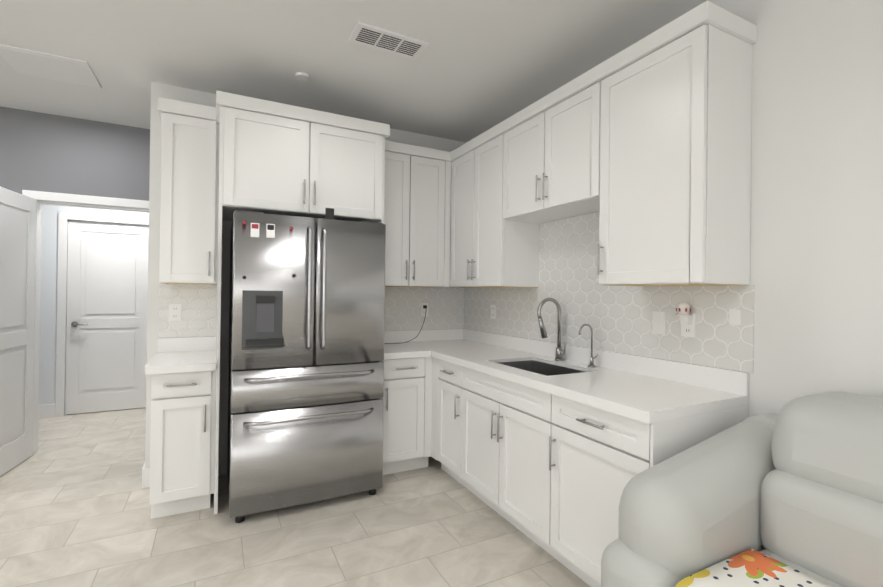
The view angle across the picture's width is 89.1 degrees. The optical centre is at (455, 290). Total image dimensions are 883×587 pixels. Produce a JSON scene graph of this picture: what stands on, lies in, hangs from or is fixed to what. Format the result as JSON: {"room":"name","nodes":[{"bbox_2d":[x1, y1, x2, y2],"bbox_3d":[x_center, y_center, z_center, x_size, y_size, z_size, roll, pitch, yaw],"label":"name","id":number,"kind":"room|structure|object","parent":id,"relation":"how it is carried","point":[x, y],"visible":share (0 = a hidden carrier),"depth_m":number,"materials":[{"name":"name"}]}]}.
{"room":"kitchen","nodes":[
{"label":"kitchen","id":0,"kind":"room"},
{"bbox_2d":[0,106,149,208],"bbox_3d":[-3.105,-0.056,3.837,6.000,2.770,0.120,1,0,-28],"label":"wall","id":1,"kind":"structure","parent":0,"point":[43,152],"depth_m":3.73,"materials":[{"name":"grey paint"}]},
{"bbox_2d":[0,186,36,475],"bbox_3d":[-3.264,0.292,3.179,0.192,2.051,0.858,1,0,-28],"label":"hall door","id":2,"kind":"structure","parent":1,"relation":"in","point":[17,257],"depth_m":3.36,"materials":[{"name":"white wood"}]},
{"bbox_2d":[22,190,148,454],"bbox_3d":[-3.030,0.265,3.869,1.050,2.133,0.136,1,0,-28],"label":"door frame","id":3,"kind":"structure","parent":1,"relation":"attached to","point":[64,199],"depth_m":3.66,"materials":[{"name":"white wood"}]},
{"bbox_2d":[38,204,148,415],"bbox_3d":[-3.741,-0.058,5.028,6.000,2.770,0.120,1,0,-28],"label":"wall","id":4,"kind":"structure","parent":0,"point":[48,309],"depth_m":4.69,"materials":[{"name":"white paint"}]},
{"bbox_2d":[38,404,54,417],"bbox_3d":[-4.454,1.249,4.573,0.572,0.135,0.017,1,0,-28],"label":"baseboard","id":5,"kind":"structure","parent":4,"relation":"attached to","point":[46,411],"depth_m":4.67,"materials":[{"name":"white wood"}]},
{"bbox_2d":[65,220,148,414],"bbox_3d":[-3.809,0.284,4.955,0.755,2.071,0.163,1,0,-28],"label":"hall door","id":6,"kind":"structure","parent":4,"relation":"in","point":[107,306],"depth_m":4.92,"materials":[{"name":"white wood"}]},
{"bbox_2d":[0,407,590,586],"bbox_3d":[-1.504,1.384,0.800,6.240,0.100,9.690,1,0,-28],"label":"floor","id":7,"kind":"structure","parent":0,"point":[75,508],"depth_m":2.48,"materials":[{"name":"tile"}]},
{"bbox_2d":[149,353,208,518],"bbox_3d":[-1.741,0.906,2.899,0.327,0.870,0.620,1,0,-28],"label":"base cabinet","id":8,"kind":"object","parent":7,"relation":"on","point":[179,431],"depth_m":2.63,"materials":[{"name":"white wood"}]},
{"bbox_2d":[209,90,388,513],"bbox_3d":[-1.114,0.083,3.203,1.084,2.534,0.673,1,0,-28],"label":"tall cabinet","id":9,"kind":"object","parent":7,"relation":"on","point":[270,157],"depth_m":2.90,"materials":[{"name":"white wood"}]},
{"bbox_2d":[227,208,385,522],"bbox_3d":[-1.044,0.412,3.087,0.910,1.875,0.878,1,0,-28],"label":"fridge","id":10,"kind":"object","parent":7,"relation":"on","point":[306,359],"visible":1,"depth_m":2.72,"materials":[{"name":"silver metal"}]},
{"bbox_2d":[383,341,748,586],"bbox_3d":[0.230,0.918,2.853,1.017,0.893,2.558,1,0,-28],"label":"base cabinet","id":11,"kind":"object","parent":7,"relation":"on","point":[552,445],"depth_m":2.30,"materials":[{"name":"white wood"}]},
{"bbox_2d":[145,329,748,423],"bbox_3d":[-0.380,0.413,2.526,2.414,0.145,2.559,1,0,-28],"label":"countertop","id":12,"kind":"structure","parent":11,"relation":"on","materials":[{"name":"white stone"}]},
{"bbox_2d":[601,391,882,586],"bbox_3d":[1.349,0.845,0.765,0.945,1.005,2.100,1,0,-28],"label":"sofa","id":13,"kind":"object","parent":7,"relation":"on","point":[790,494],"visible":1,"depth_m":1.34,"materials":[{"name":"grey leather"}]},
{"bbox_2d":[145,82,464,475],"bbox_3d":[-1.034,-0.032,3.696,2.480,2.770,0.120,1,0,-28],"label":"wall","id":14,"kind":"structure","parent":0,"point":[209,99],"depth_m":3.14,"materials":[{"name":"white paint"}]},
{"bbox_2d":[143,463,149,482],"bbox_3d":[-1.088,1.285,3.747,2.495,0.135,0.017,1,0,-28],"label":"baseboard","id":15,"kind":"structure","parent":14,"relation":"attached to","point":[146,471],"depth_m":3.04,"materials":[{"name":"white wood"}]},
{"bbox_2d":[157,97,212,284],"bbox_3d":[-1.793,-0.629,3.021,0.343,1.156,0.352,1,0,-28],"label":"upper cabinet","id":16,"kind":"object","parent":14,"relation":"attached to","point":[186,202],"depth_m":2.89,"materials":[{"name":"white wood"}]},
{"bbox_2d":[385,124,424,288],"bbox_3d":[-0.094,-0.601,3.501,1.019,1.130,1.106,1,0,-28],"label":"upper cabinet","id":17,"kind":"object","parent":14,"relation":"attached to","point":[396,154],"depth_m":3.56,"materials":[{"name":"white wood"}]},
{"bbox_2d":[0,0,707,142],"bbox_3d":[-1.469,-1.486,0.814,6.240,0.100,9.690,1,0,-28],"label":"ceiling","id":18,"kind":"structure","parent":0,"point":[475,68],"depth_m":2.66,"materials":[{"name":"white paint"}]},
{"bbox_2d":[0,44,100,87],"bbox_3d":[-2.566,-1.429,2.846,0.439,0.019,0.423,1,0,-28],"label":"access panel","id":19,"kind":"object","parent":18,"relation":"in","point":[43,65],"depth_m":2.85,"materials":[{"name":"white"}]},
{"bbox_2d":[348,21,428,59],"bbox_3d":[-0.374,-1.405,2.513,0.412,0.019,0.216,1,0,-28],"label":"air vent","id":20,"kind":"object","parent":18,"relation":"in","point":[363,34],"depth_m":2.52,"materials":[{"name":"white metal"}]},
{"bbox_2d":[708,0,882,416],"bbox_3d":[1.184,-0.012,2.302,0.120,2.770,9.570,1,0,-28],"label":"wall","id":21,"kind":"structure","parent":0,"point":[816,253],"depth_m":1.76,"materials":[{"name":"white paint"}]},
{"bbox_2d":[158,211,754,372],"bbox_3d":[-0.371,-0.082,2.521,2.418,0.843,2.578,1,0,-28],"label":"backsplash","id":22,"kind":"structure","parent":21,"relation":"attached to","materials":[{"name":"tile"}]},
{"bbox_2d":[405,134,560,288],"bbox_3d":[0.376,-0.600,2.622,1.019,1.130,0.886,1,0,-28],"label":"upper cabinet","id":23,"kind":"object","parent":21,"relation":"attached to","point":[443,188],"depth_m":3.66,"materials":[{"name":"white wood"}]},
{"bbox_2d":[481,1,756,288],"bbox_3d":[0.723,-0.599,1.973,1.019,1.130,0.587,1,0,-28],"label":"upper cabinet","id":24,"kind":"object","parent":21,"relation":"attached to","point":[634,172],"depth_m":2.12,"materials":[{"name":"white wood"}]}
]}

